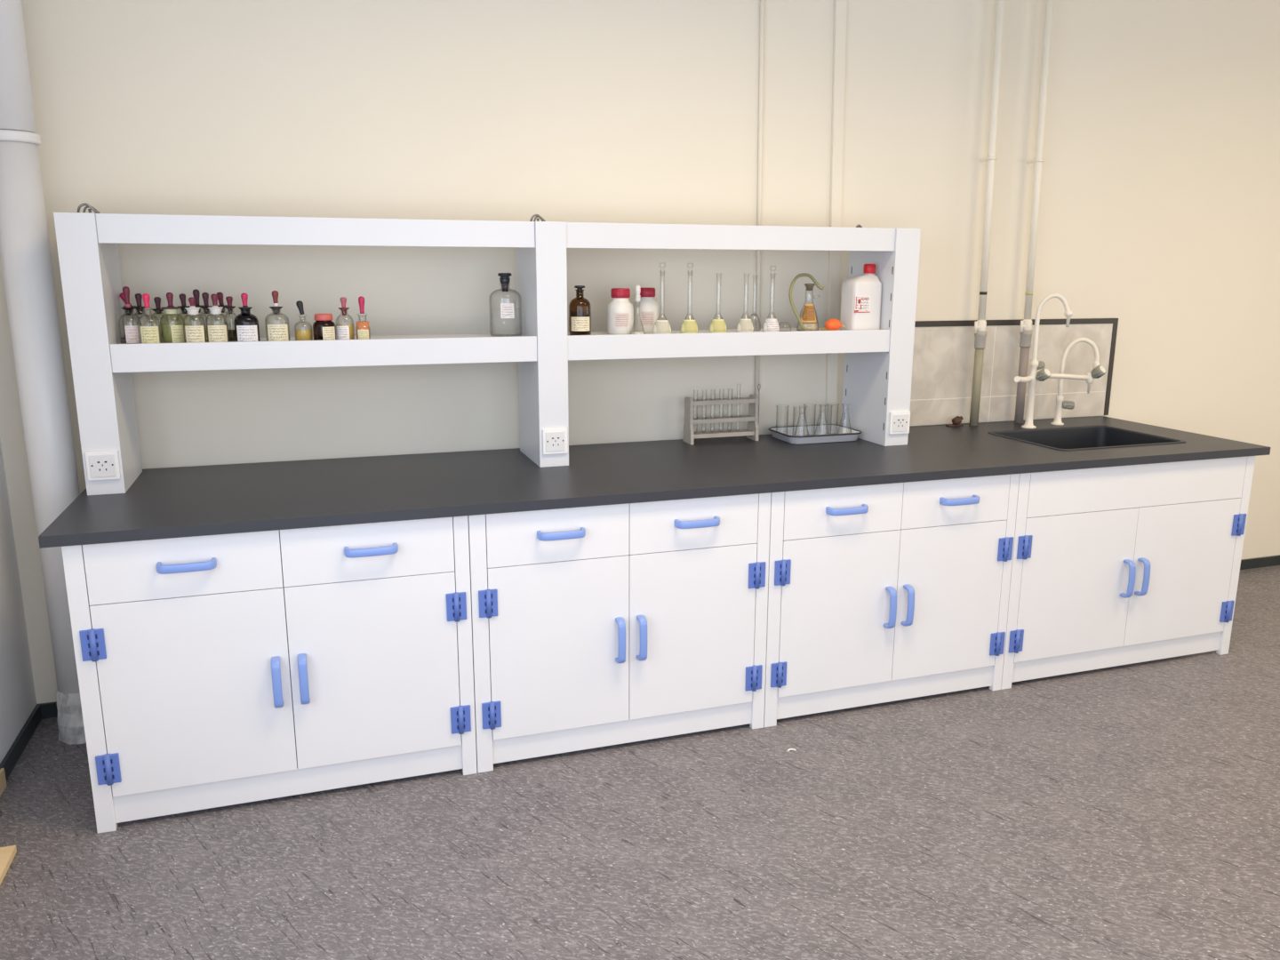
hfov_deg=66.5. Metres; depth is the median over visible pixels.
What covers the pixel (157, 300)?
dropper bottle
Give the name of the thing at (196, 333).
dropper bottle
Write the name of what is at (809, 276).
tube
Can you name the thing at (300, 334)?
dropper bottle
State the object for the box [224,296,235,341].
dropper bottle
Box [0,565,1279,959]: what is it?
floor
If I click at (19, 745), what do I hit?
baseboard
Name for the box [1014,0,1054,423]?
supply pipe
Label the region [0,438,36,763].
wall
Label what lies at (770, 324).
flask
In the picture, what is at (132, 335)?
dropper bottle
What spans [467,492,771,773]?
base cabinet
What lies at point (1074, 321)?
trim
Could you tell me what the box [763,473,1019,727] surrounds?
base cabinet
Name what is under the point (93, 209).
tie
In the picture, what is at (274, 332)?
dropper bottle
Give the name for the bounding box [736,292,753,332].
flask
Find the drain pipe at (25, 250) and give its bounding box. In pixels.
[0,0,86,744]
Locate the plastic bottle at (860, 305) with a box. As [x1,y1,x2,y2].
[840,264,881,329]
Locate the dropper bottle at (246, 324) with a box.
[233,293,260,341]
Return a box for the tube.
[788,272,823,330]
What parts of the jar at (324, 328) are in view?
lid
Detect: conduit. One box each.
[754,0,764,403]
[824,0,847,423]
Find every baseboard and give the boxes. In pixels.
[0,704,41,779]
[35,554,1279,719]
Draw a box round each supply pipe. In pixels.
[969,0,1005,425]
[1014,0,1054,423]
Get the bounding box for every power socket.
[84,450,120,480]
[542,428,567,454]
[888,411,910,434]
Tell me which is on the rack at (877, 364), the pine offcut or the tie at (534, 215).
the tie at (534, 215)
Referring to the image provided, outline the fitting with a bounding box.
[945,416,963,426]
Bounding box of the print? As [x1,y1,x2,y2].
[854,296,870,312]
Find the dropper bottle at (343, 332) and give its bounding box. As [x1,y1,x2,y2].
[335,296,355,339]
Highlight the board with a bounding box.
[0,845,16,885]
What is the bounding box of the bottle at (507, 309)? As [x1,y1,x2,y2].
[488,272,521,335]
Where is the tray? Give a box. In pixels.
[768,424,862,444]
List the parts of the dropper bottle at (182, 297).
rubber bulb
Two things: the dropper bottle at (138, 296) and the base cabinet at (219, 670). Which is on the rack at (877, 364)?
the dropper bottle at (138, 296)
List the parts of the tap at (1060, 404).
knob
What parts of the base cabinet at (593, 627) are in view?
drawer, door, handle, handle, handle, door, drawer, handle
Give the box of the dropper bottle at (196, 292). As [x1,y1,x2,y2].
[192,288,203,312]
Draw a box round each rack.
[53,212,920,495]
[682,393,758,444]
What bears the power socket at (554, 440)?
attached to the rack at (877, 364)
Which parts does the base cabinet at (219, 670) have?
drawer, handle, door, handle, handle, drawer, handle, door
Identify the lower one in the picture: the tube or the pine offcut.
the pine offcut
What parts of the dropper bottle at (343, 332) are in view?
rubber bulb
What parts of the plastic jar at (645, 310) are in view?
lid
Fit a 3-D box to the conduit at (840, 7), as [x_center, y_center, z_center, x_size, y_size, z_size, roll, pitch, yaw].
[0.780,-1.354,3.853,0.101,2.350,0.018,-4,13,-18]
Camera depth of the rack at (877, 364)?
3.19 m
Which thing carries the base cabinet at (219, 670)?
on the floor
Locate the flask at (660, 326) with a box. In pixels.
[652,304,671,333]
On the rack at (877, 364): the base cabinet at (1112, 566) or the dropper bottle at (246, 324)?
the dropper bottle at (246, 324)
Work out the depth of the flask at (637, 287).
3.40 m
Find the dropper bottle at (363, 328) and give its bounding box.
[355,296,369,339]
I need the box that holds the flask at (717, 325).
[709,290,727,332]
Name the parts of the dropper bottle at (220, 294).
rubber bulb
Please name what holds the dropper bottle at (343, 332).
on the rack at (877, 364)
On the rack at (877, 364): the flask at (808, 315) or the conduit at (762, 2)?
the flask at (808, 315)
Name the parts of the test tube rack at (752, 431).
panel, rail, rail, rail, panel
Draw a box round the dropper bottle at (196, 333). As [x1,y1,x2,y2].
[184,296,205,342]
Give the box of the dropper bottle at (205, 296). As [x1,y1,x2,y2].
[200,292,212,313]
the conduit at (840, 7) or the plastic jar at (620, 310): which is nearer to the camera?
the plastic jar at (620, 310)
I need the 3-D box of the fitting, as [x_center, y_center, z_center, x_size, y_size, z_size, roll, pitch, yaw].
[1.370,-0.257,4.241,0.075,0.043,0.033,-4,13,-18]
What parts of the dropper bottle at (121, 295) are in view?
rubber bulb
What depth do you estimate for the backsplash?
4.32 m
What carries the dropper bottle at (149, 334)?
on the rack at (877, 364)
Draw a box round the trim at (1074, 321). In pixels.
[914,318,1118,415]
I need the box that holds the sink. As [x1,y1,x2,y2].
[987,424,1185,450]
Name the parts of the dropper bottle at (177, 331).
rubber bulb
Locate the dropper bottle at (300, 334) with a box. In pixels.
[294,300,312,340]
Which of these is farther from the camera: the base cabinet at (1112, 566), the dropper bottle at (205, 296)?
the base cabinet at (1112, 566)
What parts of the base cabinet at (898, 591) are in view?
door, drawer, handle, handle, handle, door, drawer, handle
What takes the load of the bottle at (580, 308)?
on the rack at (877, 364)
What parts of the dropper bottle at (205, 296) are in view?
rubber bulb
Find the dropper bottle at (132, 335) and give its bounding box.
[119,286,141,343]
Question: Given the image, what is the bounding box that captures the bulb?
[824,319,845,330]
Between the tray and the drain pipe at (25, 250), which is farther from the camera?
the tray
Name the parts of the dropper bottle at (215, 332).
rubber bulb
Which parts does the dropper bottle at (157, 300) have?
rubber bulb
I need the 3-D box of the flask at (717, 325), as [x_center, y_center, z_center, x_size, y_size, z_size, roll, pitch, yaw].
[0.285,-0.642,3.544,0.066,0.213,0.066,-4,13,-18]
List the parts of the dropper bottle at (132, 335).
rubber bulb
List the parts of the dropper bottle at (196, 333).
rubber bulb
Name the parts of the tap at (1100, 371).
knob, knob, cross arm, knob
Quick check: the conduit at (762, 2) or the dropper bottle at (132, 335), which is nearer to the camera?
the dropper bottle at (132, 335)
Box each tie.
[76,203,99,213]
[529,214,545,221]
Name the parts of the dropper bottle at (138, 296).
rubber bulb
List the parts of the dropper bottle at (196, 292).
rubber bulb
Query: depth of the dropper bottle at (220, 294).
3.13 m
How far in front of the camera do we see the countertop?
3.21 m
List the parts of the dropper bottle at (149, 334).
rubber bulb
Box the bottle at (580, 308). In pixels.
[568,285,591,335]
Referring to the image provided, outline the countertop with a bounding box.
[38,416,1270,548]
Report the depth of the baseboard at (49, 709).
5.06 m
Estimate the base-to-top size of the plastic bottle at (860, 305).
0.250 m
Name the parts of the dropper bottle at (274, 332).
rubber bulb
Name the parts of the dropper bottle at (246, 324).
rubber bulb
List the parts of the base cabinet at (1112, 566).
door, handle, false panel, handle, door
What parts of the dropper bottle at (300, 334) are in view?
rubber bulb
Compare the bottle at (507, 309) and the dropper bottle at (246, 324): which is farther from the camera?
the bottle at (507, 309)
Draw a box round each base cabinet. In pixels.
[61,515,477,833]
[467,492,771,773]
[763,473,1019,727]
[1000,456,1255,689]
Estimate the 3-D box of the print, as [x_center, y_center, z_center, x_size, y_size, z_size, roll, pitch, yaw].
[0.835,-0.658,3.665,0.068,0.058,0.001,-4,13,-18]
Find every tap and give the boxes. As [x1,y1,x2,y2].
[1014,293,1105,428]
[1050,337,1099,425]
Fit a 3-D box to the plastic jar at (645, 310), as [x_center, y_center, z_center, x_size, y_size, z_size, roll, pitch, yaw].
[0.022,-0.625,3.587,0.093,0.161,0.094,-4,13,-18]
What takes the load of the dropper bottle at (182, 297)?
on the rack at (877, 364)
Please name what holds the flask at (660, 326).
on the rack at (877, 364)
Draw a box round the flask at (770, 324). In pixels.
[762,285,779,331]
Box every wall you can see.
[0,0,1279,703]
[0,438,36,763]
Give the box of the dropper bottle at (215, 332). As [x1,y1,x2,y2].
[206,293,228,342]
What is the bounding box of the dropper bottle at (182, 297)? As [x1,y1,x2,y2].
[177,293,193,320]
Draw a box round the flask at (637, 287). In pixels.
[631,285,644,334]
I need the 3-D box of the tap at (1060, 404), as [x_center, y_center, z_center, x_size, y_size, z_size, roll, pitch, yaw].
[1.901,-0.430,4.254,0.177,0.381,0.054,1,12,4]
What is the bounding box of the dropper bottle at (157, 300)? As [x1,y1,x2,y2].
[152,296,163,341]
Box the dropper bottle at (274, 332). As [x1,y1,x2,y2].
[266,290,290,341]
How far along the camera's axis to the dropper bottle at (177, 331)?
2.97 m
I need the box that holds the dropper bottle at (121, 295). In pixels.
[119,292,141,336]
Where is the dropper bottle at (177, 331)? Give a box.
[160,292,184,343]
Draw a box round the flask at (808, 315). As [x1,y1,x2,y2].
[796,283,818,330]
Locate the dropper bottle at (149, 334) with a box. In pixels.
[136,293,159,343]
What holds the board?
on the floor
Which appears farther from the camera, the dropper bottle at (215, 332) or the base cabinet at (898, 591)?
the base cabinet at (898, 591)
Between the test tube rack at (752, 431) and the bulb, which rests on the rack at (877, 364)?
the bulb
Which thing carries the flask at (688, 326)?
on the rack at (877, 364)
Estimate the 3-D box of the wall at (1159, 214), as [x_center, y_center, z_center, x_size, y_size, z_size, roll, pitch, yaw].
[1.485,-1.002,4.249,7.726,3.200,0.120,-4,13,-18]
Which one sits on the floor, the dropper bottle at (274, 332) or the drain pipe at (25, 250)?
the drain pipe at (25, 250)
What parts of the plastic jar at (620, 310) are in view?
lid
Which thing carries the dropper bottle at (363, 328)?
on the rack at (877, 364)
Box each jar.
[312,313,335,340]
[607,288,633,334]
[633,287,658,332]
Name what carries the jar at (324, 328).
on the rack at (877, 364)
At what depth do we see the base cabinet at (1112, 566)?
3.67 m
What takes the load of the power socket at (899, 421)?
attached to the rack at (877, 364)
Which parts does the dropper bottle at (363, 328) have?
rubber bulb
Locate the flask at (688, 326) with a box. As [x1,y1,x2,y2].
[680,300,698,333]
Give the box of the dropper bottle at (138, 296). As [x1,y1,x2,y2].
[132,293,144,319]
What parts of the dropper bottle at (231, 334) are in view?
rubber bulb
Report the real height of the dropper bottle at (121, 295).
0.152 m
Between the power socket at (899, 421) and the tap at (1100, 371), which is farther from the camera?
the tap at (1100, 371)
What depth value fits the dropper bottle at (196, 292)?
3.12 m
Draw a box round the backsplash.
[909,323,1112,425]
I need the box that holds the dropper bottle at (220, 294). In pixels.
[216,292,231,319]
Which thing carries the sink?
in the countertop
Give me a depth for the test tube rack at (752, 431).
3.82 m

